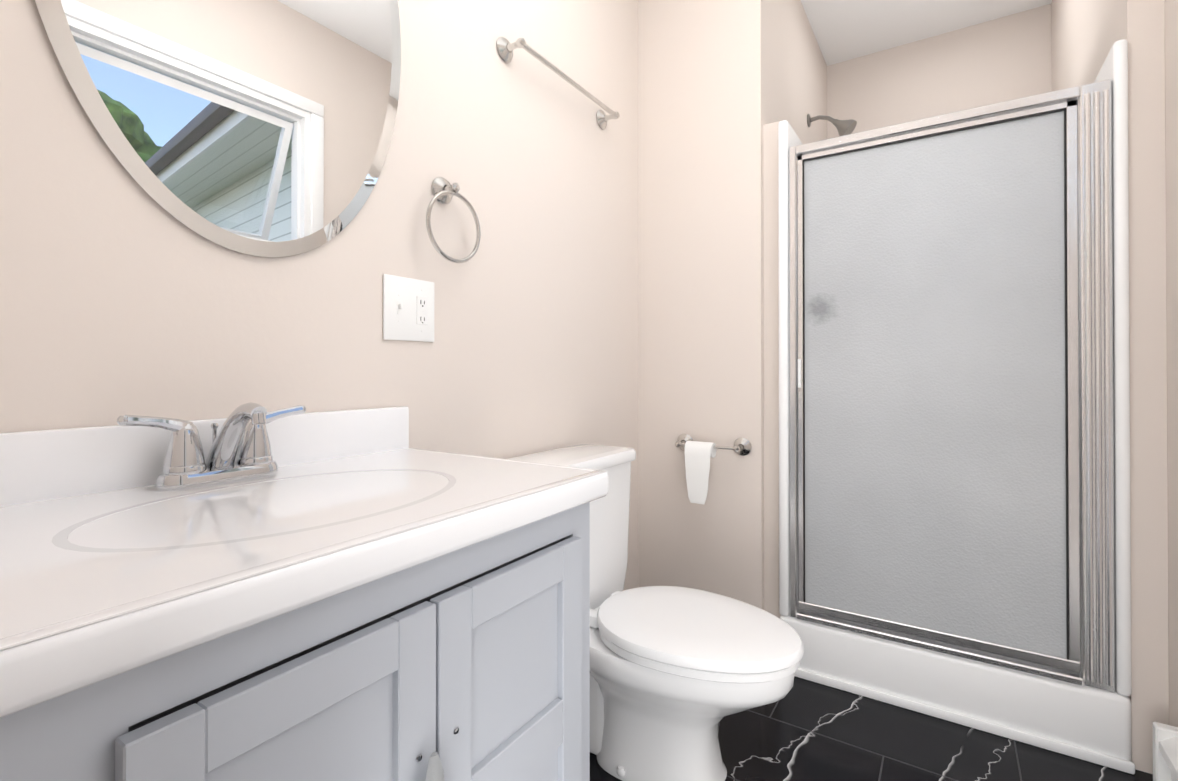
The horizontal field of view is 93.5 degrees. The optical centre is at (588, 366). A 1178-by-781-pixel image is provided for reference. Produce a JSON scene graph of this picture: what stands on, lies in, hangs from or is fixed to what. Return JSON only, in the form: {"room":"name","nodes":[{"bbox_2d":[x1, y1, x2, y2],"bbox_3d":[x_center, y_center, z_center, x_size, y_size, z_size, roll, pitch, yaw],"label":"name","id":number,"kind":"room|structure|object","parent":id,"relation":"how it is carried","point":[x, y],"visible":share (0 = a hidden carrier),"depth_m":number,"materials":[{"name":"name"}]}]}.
{"room":"bathroom","nodes":[
{"label":"bathroom","id":0,"kind":"room"},
{"bbox_2d":[0,0,637,590],"bbox_3d":[-0.391,-0.315,1.454,0.100,2.750,2.220,0,0,33],"label":"wall","id":1,"kind":"structure","parent":0,"point":[122,292],"depth_m":1.32,"materials":[{"name":"beige paint"}]},
{"bbox_2d":[34,0,400,256],"bbox_3d":[-0.610,-0.722,1.014,0.008,1.040,0.640,0,0,33],"label":"mirror","id":2,"kind":"object","parent":1,"relation":"attached to","point":[261,128],"visible":1,"depth_m":0.99,"materials":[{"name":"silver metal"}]},
{"bbox_2d":[383,274,433,341],"bbox_3d":[-0.418,-0.135,1.303,0.016,0.148,0.146,0,0,33],"label":"outlet","id":3,"kind":"object","parent":1,"relation":"attached to","point":[408,309],"visible":1,"depth_m":1.30,"materials":[{"name":"white plastic"}]},
{"bbox_2d":[426,177,480,262],"bbox_3d":[-0.346,-0.366,1.377,0.058,0.220,0.177,0,0,33],"label":"towel ring","id":4,"kind":"object","parent":1,"relation":"attached to","point":[444,191],"visible":1,"depth_m":1.37,"materials":[{"name":"silver metal"}]},
{"bbox_2d":[496,37,619,128],"bbox_3d":[-0.068,-0.907,1.791,0.075,0.068,0.596,0,0,33],"label":"towel bar","id":5,"kind":"object","parent":1,"relation":"attached to","point":[505,48],"visible":1,"depth_m":1.67,"materials":[{"name":"silver metal"}]},
{"bbox_2d":[638,0,767,609],"bbox_3d":[0.439,-0.310,2.178,0.500,2.750,0.100,0,0,33],"label":"wall","id":6,"kind":"structure","parent":0,"point":[702,92],"depth_m":2.12,"materials":[{"name":"beige paint"}]},
{"bbox_2d":[675,434,751,503],"bbox_3d":[0.442,0.381,2.052,0.293,0.241,0.099,0,0,33],"label":"toilet paper holder","id":7,"kind":"object","parent":6,"relation":"attached to","point":[698,454],"visible":1,"depth_m":2.03,"materials":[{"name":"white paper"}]},
{"bbox_2d":[763,0,826,617],"bbox_3d":[0.997,-0.308,2.612,0.161,2.750,1.365,0,0,33],"label":"wall","id":8,"kind":"structure","parent":0,"point":[797,79],"depth_m":2.03,"materials":[{"name":"beige paint"}]},
{"bbox_2d":[807,114,856,135],"bbox_3d":[1.147,-1.141,2.617,0.212,0.154,0.092,0,0,33],"label":"shower head","id":9,"kind":"object","parent":8,"relation":"attached to","point":[845,127],"visible":0.98,"depth_m":2.58},
{"bbox_2d":[590,677,1152,780],"bbox_3d":[0.383,1.089,1.132,2.140,0.060,4.700,0,0,33],"label":"floor","id":10,"kind":"structure","parent":0,"point":[804,730],"depth_m":1.53,"materials":[{"name":"black tile"}]},
{"bbox_2d":[0,402,607,780],"bbox_3d":[-0.410,0.555,0.809,0.561,1.002,0.783,0,0,33],"label":"bathroom vanity","id":11,"kind":"object","parent":10,"relation":"on","point":[250,591],"visible":1,"depth_m":0.64,"materials":[{"name":"grey"}]},
{"bbox_2d":[426,752,444,780],"bbox_3d":[-0.180,0.523,0.632,0.032,0.155,0.056,0,0,33],"label":"handle","id":12,"kind":"object","parent":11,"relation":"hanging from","point":[435,771],"visible":0.88,"depth_m":0.63,"materials":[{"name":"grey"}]},
{"bbox_2d":[508,444,803,780],"bbox_3d":[0.172,0.659,1.493,0.770,0.804,0.470,0,0,33],"label":"toilet","id":13,"kind":"object","parent":10,"relation":"on","point":[678,675],"visible":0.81,"depth_m":1.37,"materials":[{"name":"white ceramic"}]},
{"bbox_2d":[778,39,1134,773],"bbox_3d":[1.393,0.100,2.238,0.909,1.930,1.314,0,0,33],"label":"shower stall","id":14,"kind":"object","parent":10,"relation":"on","point":[954,415],"visible":0.92,"depth_m":1.66,"materials":[{"name":"grey glass"}]},
{"bbox_2d":[800,0,1051,65],"bbox_3d":[0.383,-1.721,1.149,2.140,0.060,4.700,0,0,33],"label":"ceiling","id":15,"kind":"structure","parent":0,"point":[844,30],"depth_m":2.69,"materials":[{"name":"white paint"}]},
{"bbox_2d":[827,4,1051,138],"bbox_3d":[1.836,-0.306,2.820,1.140,2.750,0.100,0,0,33],"label":"wall","id":16,"kind":"structure","parent":0,"point":[1003,59],"depth_m":2.79,"materials":[{"name":"beige paint"}]},
{"bbox_2d":[1051,0,1177,773],"bbox_3d":[1.281,-0.317,1.081,0.171,2.750,3.420,0,0,33],"label":"wall","id":17,"kind":"structure","parent":0,"point":[1086,35],"depth_m":1.45,"materials":[{"name":"beige paint"}]},
{"bbox_2d":[1153,722,1177,780],"bbox_3d":[0.973,0.954,0.680,0.056,0.180,1.585,0,0,33],"label":"baseboard heater","id":18,"kind":"object","parent":17,"relation":"attached to","point":[1165,752],"visible":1,"depth_m":1.32,"materials":[{"name":"white metal"}]}
]}

